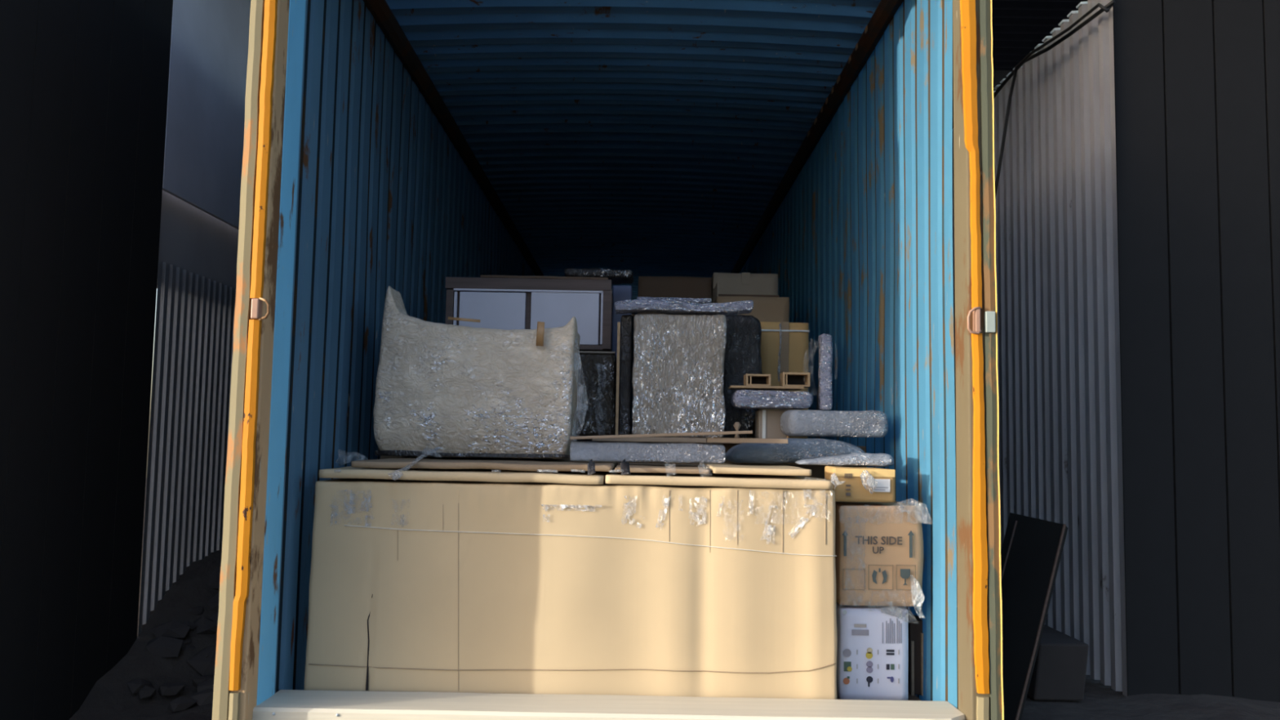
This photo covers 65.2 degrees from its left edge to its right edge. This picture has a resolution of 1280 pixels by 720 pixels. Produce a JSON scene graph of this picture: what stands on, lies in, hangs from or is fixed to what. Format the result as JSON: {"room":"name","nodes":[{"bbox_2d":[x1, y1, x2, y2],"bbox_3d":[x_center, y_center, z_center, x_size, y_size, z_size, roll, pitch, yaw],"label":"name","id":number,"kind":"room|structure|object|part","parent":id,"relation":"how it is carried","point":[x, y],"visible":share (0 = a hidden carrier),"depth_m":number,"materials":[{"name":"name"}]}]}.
{"room":"container loading yard","nodes":[
{"label":"container loading yard","id":0,"kind":"room"},
{"bbox_2d":[0,0,250,719],"bbox_3d":[-2.293,-0.405,7.804,0.120,4.320,9.360,1,-5,0],"label":"wall","id":1,"kind":"structure","parent":0,"point":[122,122],"depth_m":4.20,"materials":[{"name":"black metal"}]},
{"bbox_3d":[-2.224,-1.492,8.656,0.020,2.014,7.835,1,-5,0],"label":"panel","id":2,"kind":"part","parent":1,"relation":"part of","materials":[{"name":"grey metal"}]},
{"bbox_2d":[274,0,535,693],"bbox_3d":[-1.266,0.224,9.139,0.049,2.995,11.340,1,-5,0],"label":"wall","id":3,"kind":"structure","parent":0,"point":[385,197],"depth_m":4.30,"materials":[{"name":"blue metal"}]},
{"bbox_2d":[212,0,306,719],"bbox_3d":[-1.273,-0.303,3.422,0.127,3.355,0.282,1,-5,0],"label":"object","id":4,"kind":"structure","parent":3,"relation":"attached to","point":[245,666],"depth_m":3.32,"materials":[{"name":"metal"}]},
{"bbox_3d":[-1.238,-0.228,3.480,0.006,2.995,0.155,1,-5,0],"label":"jamb plate","id":5,"kind":"part","parent":4,"relation":"part of","materials":[{"name":"metal"}]},
{"bbox_2d":[363,0,543,275],"bbox_3d":[-1.194,-1.218,9.315,0.090,0.090,11.480,1,-5,0],"label":"trim","id":6,"kind":"structure","parent":3,"relation":"attached to","point":[380,10],"depth_m":5.82,"materials":[{"name":"metal"}]},
{"bbox_2d":[573,313,636,440],"bbox_3d":[-0.082,0.661,14.724,2.400,3.055,0.080,1,-5,0],"label":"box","id":7,"kind":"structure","parent":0,"point":[633,315],"depth_m":14.71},
{"bbox_2d":[385,0,880,299],"bbox_3d":[-0.048,-1.261,9.375,2.350,0.065,11.529,1,-5,0],"label":"ceiling","id":8,"kind":"structure","parent":0,"point":[641,137],"depth_m":6.00,"materials":[{"name":"blue paint"}]},
{"bbox_2d":[739,0,957,708],"bbox_3d":[1.117,0.270,9.184,0.049,2.995,11.340,1,-5,0],"label":"wall","id":9,"kind":"structure","parent":0,"point":[860,245],"depth_m":4.32,"materials":[{"name":"blue metal"}]},
{"bbox_2d":[730,0,903,273],"bbox_3d":[1.096,-1.178,9.315,0.090,0.090,11.480,1,-5,0],"label":"trim","id":10,"kind":"structure","parent":9,"relation":"attached to","point":[886,10],"depth_m":5.72,"materials":[{"name":"metal"}]},
{"bbox_2d":[807,25,867,137],"bbox_3d":[1.053,-1.474,5.461,0.006,0.025,1.642,1,-5,0],"label":"trim","id":11,"kind":"structure","parent":9,"relation":"attached to","point":[866,27],"depth_m":5.33,"materials":[{"name":"blue metal"}]},
{"bbox_2d":[952,0,1004,719],"bbox_3d":[1.146,-0.260,3.435,0.123,3.355,0.176,1,-5,0],"label":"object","id":12,"kind":"structure","parent":9,"relation":"attached to","point":[979,573],"depth_m":3.37,"materials":[{"name":"metal"}]},
{"bbox_2d":[836,693,920,700],"bbox_3d":[-0.100,1.710,9.238,2.300,0.030,11.390,1,-5,0],"label":"floor","id":13,"kind":"structure","parent":0,"point":[914,697],"depth_m":3.78,"materials":[{"name":"brown wood"}]},
{"bbox_2d":[380,440,625,469],"bbox_3d":[-0.648,0.899,5.335,1.115,0.944,1.520,1,-5,0],"label":"carton","id":14,"kind":"object","parent":13,"relation":"on","point":[381,456],"visible":0.06,"depth_m":4.61,"materials":[{"name":"cardboard"}]},
{"bbox_2d":[611,284,631,435],"bbox_3d":[-0.101,0.022,5.365,0.102,0.824,0.200,1,-5,0],"label":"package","id":15,"kind":"object","parent":14,"relation":"on","point":[619,292],"visible":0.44,"depth_m":5.29},
{"bbox_2d":[625,441,866,479],"bbox_3d":[0.476,0.918,5.335,1.115,0.944,1.520,1,-5,0],"label":"carton","id":16,"kind":"object","parent":13,"relation":"on","point":[817,471],"visible":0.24,"depth_m":4.61,"materials":[{"name":"cardboard"}]},
{"bbox_2d":[591,422,742,443],"bbox_3d":[0.238,0.339,4.683,0.899,0.095,0.590,1,-5,0],"label":"board","id":17,"kind":"object","parent":16,"relation":"on","point":[654,439],"depth_m":4.39,"materials":[{"name":"brown wood"}]},
{"bbox_2d":[574,351,617,435],"bbox_3d":[-0.510,0.174,4.932,0.791,0.407,0.550,1,-5,0],"label":"wrapped package","id":18,"kind":"object","parent":17,"relation":"on","point":[597,369],"visible":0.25,"depth_m":4.70,"materials":[{"name":"plastic"}]},
{"bbox_2d":[444,275,613,351],"bbox_3d":[-0.533,-0.216,4.976,0.795,0.361,0.432,1,-5,0],"label":"base cabinet","id":19,"kind":"object","parent":18,"relation":"on","point":[499,303],"depth_m":4.77,"materials":[{"name":"wood"}]},
{"bbox_3d":[-0.908,-0.197,4.774,0.034,0.276,0.032,1,-5,0],"label":"frame","id":20,"kind":"part","parent":19,"relation":"part of","materials":[{"name":"brown wood"}]},
{"bbox_3d":[-0.705,-0.198,4.777,0.315,0.250,0.022,1,-5,0],"label":"door","id":21,"kind":"part","parent":19,"relation":"part of","materials":[{"name":"white wood"}]},
{"bbox_3d":[-0.532,-0.361,4.787,0.792,0.054,0.032,1,-5,0],"label":"frame","id":22,"kind":"part","parent":19,"relation":"part of","materials":[{"name":"wood"}]},
{"bbox_3d":[-0.463,-0.386,4.985,0.620,0.018,0.302,1,-5,0],"label":"cardboard strip","id":23,"kind":"part","parent":19,"relation":"part of","materials":[{"name":"brown cardboard"}]},
{"bbox_3d":[-0.359,-0.198,4.777,0.324,0.250,0.022,1,-5,0],"label":"door","id":24,"kind":"part","parent":19,"relation":"part of","materials":[{"name":"white wood"}]},
{"bbox_3d":[-0.533,-0.063,4.763,0.712,0.022,0.032,1,-5,0],"label":"frame","id":25,"kind":"part","parent":19,"relation":"part of","materials":[{"name":"wood"}]},
{"bbox_2d":[564,268,632,284],"bbox_3d":[-0.207,-0.421,5.007,0.338,0.050,0.246,1,-5,0],"label":"bundle","id":26,"kind":"object","parent":19,"relation":"on","point":[623,277],"visible":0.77,"depth_m":4.89,"materials":[{"name":"grey plastic"}]},
{"bbox_3d":[-0.157,-0.193,4.774,0.042,0.284,0.032,1,-5,0],"label":"frame","id":27,"kind":"part","parent":19,"relation":"part of","materials":[{"name":"brown wood"}]},
{"bbox_2d":[615,321,620,435],"bbox_3d":[-0.099,0.084,4.465,0.012,0.509,0.015,1,-5,0],"label":"stick","id":28,"kind":"object","parent":17,"relation":"on","point":[618,322],"visible":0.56,"depth_m":4.46,"materials":[{"name":"brown wood"}]},
{"bbox_2d":[617,314,632,435],"bbox_3d":[-0.067,0.074,4.629,0.058,0.556,0.205,1,-5,0],"label":"package","id":29,"kind":"object","parent":17,"relation":"on","point":[626,321],"visible":0.94,"depth_m":4.53},
{"bbox_2d":[631,313,726,437],"bbox_3d":[0.174,0.082,4.639,0.419,0.550,0.431,1,-5,0],"label":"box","id":30,"kind":"object","parent":17,"relation":"on","point":[677,370],"visible":0.95,"depth_m":4.43,"materials":[{"name":"grey plastic"}]},
{"bbox_2d":[637,297,711,302],"bbox_3d":[0.159,-0.274,4.712,0.348,0.024,0.172,1,-5,0],"label":"package","id":31,"kind":"object","parent":30,"relation":"on","point":[685,300],"visible":0.38,"depth_m":4.63,"materials":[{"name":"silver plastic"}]},
{"bbox_2d":[614,298,753,315],"bbox_3d":[0.197,-0.240,4.513,0.619,0.057,0.168,1,-5,0],"label":"package","id":32,"kind":"object","parent":30,"relation":"on","point":[732,308],"visible":0.95,"depth_m":4.44,"materials":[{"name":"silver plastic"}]},
{"bbox_3d":[0.430,0.310,4.430,0.036,0.071,0.036,1,-5,0],"label":"knob","id":33,"kind":"part","parent":17,"relation":"part of","materials":[{"name":"brown wood"}]},
{"bbox_2d":[722,315,761,438],"bbox_3d":[0.479,0.084,4.838,0.197,0.588,0.310,1,-5,0],"label":"package","id":34,"kind":"object","parent":17,"relation":"on","point":[742,355],"visible":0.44,"depth_m":4.70},
{"bbox_2d":[755,409,786,438],"bbox_3d":[0.596,0.295,4.564,0.126,0.129,0.156,1,-5,0],"label":"box","id":35,"kind":"object","parent":17,"relation":"on","point":[767,422],"visible":0.68,"depth_m":4.49,"materials":[{"name":"brown cardboard"}]},
{"bbox_2d":[637,275,711,437],"bbox_3d":[0.204,0.006,6.217,0.450,1.000,0.411,1,-5,0],"label":"carton","id":36,"kind":"object","parent":16,"relation":"on","point":[648,286],"visible":0.22,"depth_m":6.05,"materials":[{"name":"cardboard"}]},
{"bbox_2d":[711,272,777,302],"bbox_3d":[0.632,0.000,6.218,0.397,1.028,0.410,1,-5,0],"label":"carton","id":37,"kind":"object","parent":16,"relation":"on","point":[743,283],"visible":0.18,"depth_m":6.05,"materials":[{"name":"cardboard"}]},
{"bbox_2d":[712,281,789,438],"bbox_3d":[0.617,0.027,5.668,0.400,0.884,0.416,1,-5,0],"label":"carton","id":38,"kind":"object","parent":16,"relation":"on","point":[766,308],"visible":0.2,"depth_m":5.49,"materials":[{"name":"cardboard"}]},
{"bbox_2d":[753,321,809,438],"bbox_3d":[0.725,0.124,5.166,0.248,0.615,0.326,1,-5,0],"label":"carton","id":39,"kind":"object","parent":16,"relation":"on","point":[784,344],"visible":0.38,"depth_m":5.04,"materials":[{"name":"cardboard"}]},
{"bbox_2d":[835,601,908,700],"bbox_3d":[0.873,1.116,3.933,0.257,0.341,0.428,1,-5,0],"label":"carton","id":40,"kind":"object","parent":13,"relation":"on","point":[873,643],"visible":0.76,"depth_m":3.73,"materials":[{"name":"white cardboard"}]},
{"bbox_2d":[843,677,849,684],"bbox_3d":[0.766,1.191,3.713,0.024,0.024,0.001,1,-5,0],"label":"picture","id":41,"kind":"object","parent":40,"relation":"attached to","point":[846,680],"depth_m":3.71},
{"bbox_2d":[843,648,851,657],"bbox_3d":[0.771,1.089,3.721,0.030,0.030,0.001,1,-5,0],"label":"picture","id":42,"kind":"object","parent":40,"relation":"attached to","point":[846,652],"depth_m":3.72},
{"bbox_2d":[844,661,851,671],"bbox_3d":[0.771,1.139,3.719,0.027,0.035,0.002,1,-5,0],"label":"picture","id":43,"kind":"object","parent":40,"relation":"attached to","point":[847,664],"depth_m":3.72},
{"bbox_2d":[866,675,872,682],"bbox_3d":[0.852,1.185,3.714,0.024,0.024,0.001,1,-5,0],"label":"picture","id":44,"kind":"object","parent":40,"relation":"attached to","point":[868,678],"depth_m":3.71},
{"bbox_2d":[866,666,872,672],"bbox_3d":[0.853,1.150,3.717,0.024,0.024,0.001,1,-5,0],"label":"picture","id":45,"kind":"object","parent":40,"relation":"on","point":[868,669],"depth_m":3.72},
{"bbox_2d":[866,660,872,666],"bbox_3d":[0.853,1.130,3.718,0.024,0.024,0.001,1,-5,0],"label":"picture","id":46,"kind":"object","parent":40,"relation":"on","point":[868,663],"depth_m":3.72},
{"bbox_2d":[866,652,872,658],"bbox_3d":[0.852,1.098,3.721,0.025,0.026,0.001,1,-5,0],"label":"picture","id":47,"kind":"object","parent":40,"relation":"on","point":[868,655],"depth_m":3.72},
{"bbox_2d":[866,647,872,653],"bbox_3d":[0.854,1.080,3.722,0.021,0.022,0.001,1,-5,0],"label":"picture","id":48,"kind":"object","parent":40,"relation":"on","point":[869,650],"depth_m":3.72},
{"bbox_2d":[835,499,928,620],"bbox_3d":[0.917,0.770,3.943,0.353,0.474,0.463,1,-5,0],"label":"carton","id":49,"kind":"object","parent":40,"relation":"on","point":[878,547],"visible":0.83,"depth_m":3.75,"materials":[{"name":"brown cardboard"}]},
{"bbox_2d":[824,466,895,502],"bbox_3d":[0.846,0.476,3.851,0.240,0.130,0.224,1,-5,0],"label":"carton","id":50,"kind":"object","parent":49,"relation":"on","point":[862,484],"visible":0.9,"depth_m":3.77,"materials":[{"name":"cardboard"}]},
{"bbox_2d":[795,452,893,466],"bbox_3d":[0.816,0.395,4.007,0.372,0.056,0.181,1,-5,0],"label":"cushion","id":51,"kind":"object","parent":50,"relation":"on","point":[859,459],"visible":1,"depth_m":3.93,"materials":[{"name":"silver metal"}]},
{"bbox_2d":[890,663,894,669],"bbox_3d":[0.939,1.140,3.719,0.013,0.020,0.002,1,-5,0],"label":"picture","id":52,"kind":"object","parent":40,"relation":"attached to","point":[892,665],"depth_m":3.72},
{"bbox_2d":[907,611,923,695],"bbox_3d":[1.077,1.150,3.936,0.080,0.280,0.212,1,-5,0],"label":"box","id":53,"kind":"object","parent":13,"relation":"on","point":[915,660],"visible":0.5,"depth_m":3.84,"materials":[{"name":"black wood"}]},
{"bbox_3d":[-1.039,1.247,4.037,0.100,0.030,0.910,1,-5,0],"label":"batten","id":54,"kind":"object","parent":13,"relation":"on","visible":0},
{"bbox_2d":[303,466,844,699],"bbox_3d":[-0.231,0.835,4.050,1.924,0.812,0.992,1,-5,0],"label":"carton","id":55,"kind":"object","parent":54,"relation":"on","point":[476,580],"visible":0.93,"depth_m":3.58,"materials":[{"name":"cardboard"}]},
{"bbox_2d":[351,456,617,475],"bbox_3d":[-0.583,0.416,4.078,0.961,0.060,0.962,1,-5,0],"label":"cardboard sheet","id":56,"kind":"object","parent":55,"relation":"on","point":[519,464],"visible":0.96,"depth_m":3.68,"materials":[{"name":"beige cardboard"}]},
{"bbox_2d":[391,446,439,479],"bbox_3d":[-0.851,0.390,3.829,0.092,0.120,0.511,1,-5,0],"label":"film twist","id":57,"kind":"object","parent":56,"relation":"on","point":[394,477],"visible":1,"depth_m":3.60,"materials":[{"name":"white"}]},
{"bbox_2d":[373,285,582,458],"bbox_3d":[-0.663,0.058,4.282,0.895,0.718,0.566,1,-5,0],"label":"wrapped bundle","id":58,"kind":"object","parent":56,"relation":"on","point":[460,391],"visible":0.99,"depth_m":4.15,"materials":[{"name":"white plastic"}]},
{"bbox_2d":[614,458,709,475],"bbox_3d":[0.081,0.422,4.039,0.352,0.070,0.883,1,-5,0],"label":"cardboard sheet","id":59,"kind":"object","parent":55,"relation":"on","point":[625,468],"visible":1,"depth_m":3.67,"materials":[{"name":"white"}]},
{"bbox_2d":[569,440,724,463],"bbox_3d":[0.028,0.373,4.063,0.624,0.082,0.128,1,-5,0],"label":"package","id":60,"kind":"object","parent":59,"relation":"on","point":[580,451],"visible":1,"depth_m":4.00},
{"bbox_2d":[569,430,752,439],"bbox_3d":[0.085,0.303,4.034,0.727,0.048,0.110,1,-5,0],"label":"board","id":61,"kind":"object","parent":60,"relation":"on","point":[749,431],"visible":1,"depth_m":3.98,"materials":[{"name":"brown wood"}]},
{"bbox_2d":[706,437,787,443],"bbox_3d":[0.432,0.325,4.043,0.324,0.019,0.070,1,-5,0],"label":"board","id":62,"kind":"object","parent":60,"relation":"on","point":[708,439],"visible":1,"depth_m":4.01,"materials":[{"name":"brown wood"}]},
{"bbox_2d":[699,462,811,475],"bbox_3d":[0.448,0.440,4.068,0.361,0.031,0.821,1,-5,0],"label":"cardboard sheet","id":63,"kind":"object","parent":55,"relation":"on","point":[724,468],"visible":0.94,"depth_m":3.66,"materials":[{"name":"beige cardboard"}]},
{"bbox_2d":[724,437,865,463],"bbox_3d":[0.660,0.385,4.243,0.598,0.109,0.242,1,-5,0],"label":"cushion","id":64,"kind":"object","parent":63,"relation":"on","point":[796,449],"visible":0.71,"depth_m":4.13,"materials":[{"name":"grey plastic"}]},
{"bbox_2d":[780,408,888,437],"bbox_3d":[0.836,0.275,4.339,0.425,0.116,0.295,1,-5,0],"label":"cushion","id":65,"kind":"object","parent":64,"relation":"on","point":[796,422],"visible":1,"depth_m":4.20,"materials":[{"name":"grey plastic"}]},
{"bbox_2d":[729,389,813,408],"bbox_3d":[0.588,0.177,4.490,0.354,0.081,0.224,1,-5,0],"label":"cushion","id":66,"kind":"object","parent":65,"relation":"on","point":[742,399],"visible":0.99,"depth_m":4.39,"materials":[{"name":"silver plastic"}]},
{"bbox_2d":[728,385,804,390],"bbox_3d":[0.560,0.125,4.470,0.321,0.010,0.150,1,-5,0],"label":"board","id":67,"kind":"object","parent":66,"relation":"on","point":[731,387],"visible":1,"depth_m":4.40,"materials":[{"name":"brown wood"}]},
{"bbox_2d":[743,373,770,386],"bbox_3d":[0.522,0.091,4.458,0.109,0.051,0.100,1,-5,0],"label":"frame","id":68,"kind":"object","parent":67,"relation":"on","point":[756,380],"visible":0.88,"depth_m":4.42,"materials":[{"name":"brown wood"}]},
{"bbox_3d":[0.521,0.114,4.456,0.091,0.007,0.100,1,-5,0],"label":"rail","id":69,"kind":"part","parent":68,"relation":"part of","materials":[{"name":"brown wood"}]},
{"bbox_3d":[0.522,0.070,4.459,0.091,0.009,0.100,1,-5,0],"label":"rail","id":70,"kind":"part","parent":68,"relation":"part of","materials":[{"name":"brown wood"}]},
{"bbox_2d":[779,372,809,387],"bbox_3d":[0.689,0.089,4.458,0.120,0.062,0.100,1,-5,0],"label":"frame","id":71,"kind":"object","parent":67,"relation":"on","point":[786,379],"visible":0.93,"depth_m":4.45,"materials":[{"name":"brown wood"}]},
{"bbox_3d":[0.689,0.116,4.456,0.102,0.007,0.100,1,-5,0],"label":"rail","id":72,"kind":"part","parent":71,"relation":"part of","materials":[{"name":"brown wood"}]},
{"bbox_3d":[0.690,0.063,4.460,0.102,0.009,0.100,1,-5,0],"label":"rail","id":73,"kind":"part","parent":71,"relation":"part of","materials":[{"name":"brown wood"}]},
{"bbox_2d":[817,334,832,409],"bbox_3d":[0.800,0.054,4.456,0.151,0.335,0.076,1,-5,0],"label":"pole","id":74,"kind":"object","parent":65,"relation":"on","point":[825,341],"visible":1,"depth_m":4.42,"materials":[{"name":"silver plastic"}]},
{"bbox_2d":[952,0,1087,128],"bbox_3d":[0.868,-2.141,7.601,7.000,0.820,15.950,1,-5,0],"label":"roof","id":75,"kind":"structure","parent":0,"point":[1019,26],"depth_m":7.43,"materials":[{"name":"black metal"}]},
{"bbox_2d":[952,0,1127,697],"bbox_3d":[2.311,0.150,8.844,0.050,3.501,8.100,1,-5,0],"label":"wall","id":76,"kind":"structure","parent":0,"point":[1059,371],"depth_m":5.42,"materials":[{"name":"metal"}]},
{"bbox_2d":[995,3,1109,199],"bbox_3d":[2.188,-1.262,5.452,0.060,0.936,1.172,2,-5,-8],"label":"cable","id":77,"kind":"object","parent":76,"relation":"attached to","point":[1099,5],"visible":0.82,"depth_m":5.79,"materials":[{"name":"black rubber"}]},
{"bbox_2d":[993,0,1115,98],"bbox_3d":[2.249,-1.705,5.634,0.092,0.063,1.447,1,-5,-3],"label":"cable","id":78,"kind":"object","parent":76,"relation":"attached to","point":[1112,2],"visible":0.81,"depth_m":5.36,"materials":[{"name":"black rubber"}]},
{"bbox_2d":[1112,0,1279,702],"bbox_3d":[3.198,-0.442,4.880,1.740,4.120,0.030,1,-5,0],"label":"wall","id":79,"kind":"structure","parent":0,"point":[1197,82],"depth_m":4.84,"materials":[{"name":"black metal"}]},
{"label":"outside","id":80,"kind":"structure","parent":0,"visible":0},
{"bbox_2d":[68,477,1279,719],"bbox_3d":[-0.089,1.082,2.351,16.000,0.691,22.000,1,-5,0],"label":"ground","id":81,"kind":"structure","parent":80,"point":[110,698],"depth_m":4.43,"materials":[{"name":"black asphalt"}]},
{"bbox_2d":[126,564,221,711],"bbox_3d":[-1.850,1.282,5.462,0.707,0.602,2.809,1,-5,0],"label":"rubble","id":82,"kind":"object","parent":81,"relation":"on","point":[166,643],"visible":0.12,"depth_m":4.38,"materials":[{"name":"grey stone"}]},
{"bbox_2d":[1000,512,1067,719],"bbox_3d":[1.533,1.201,4.173,0.282,1.076,0.748,-4,-6,45],"label":"leaning board","id":83,"kind":"object","parent":81,"relation":"on","point":[1032,548],"visible":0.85,"depth_m":4.22,"materials":[{"name":"black wood"}]},
{"bbox_2d":[1027,624,1088,700],"bbox_3d":[1.932,1.450,4.832,0.258,0.257,0.500,1,-5,0],"label":"box","id":84,"kind":"object","parent":81,"relation":"on","point":[1060,669],"visible":0.66,"depth_m":4.59,"materials":[{"name":"black cardboard"}]},
{"bbox_3d":[-0.093,1.338,3.384,2.520,0.098,0.300,1,-5,0],"label":"trim","id":85,"kind":"structure","parent":81,"relation":"on","visible":0},
{"bbox_2d":[252,689,964,719],"bbox_3d":[-0.092,1.225,3.390,2.342,0.123,0.276,1,-5,0],"label":"sill","id":86,"kind":"structure","parent":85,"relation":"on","point":[284,704],"depth_m":3.34,"materials":[{"name":"beige metal"}]}
]}

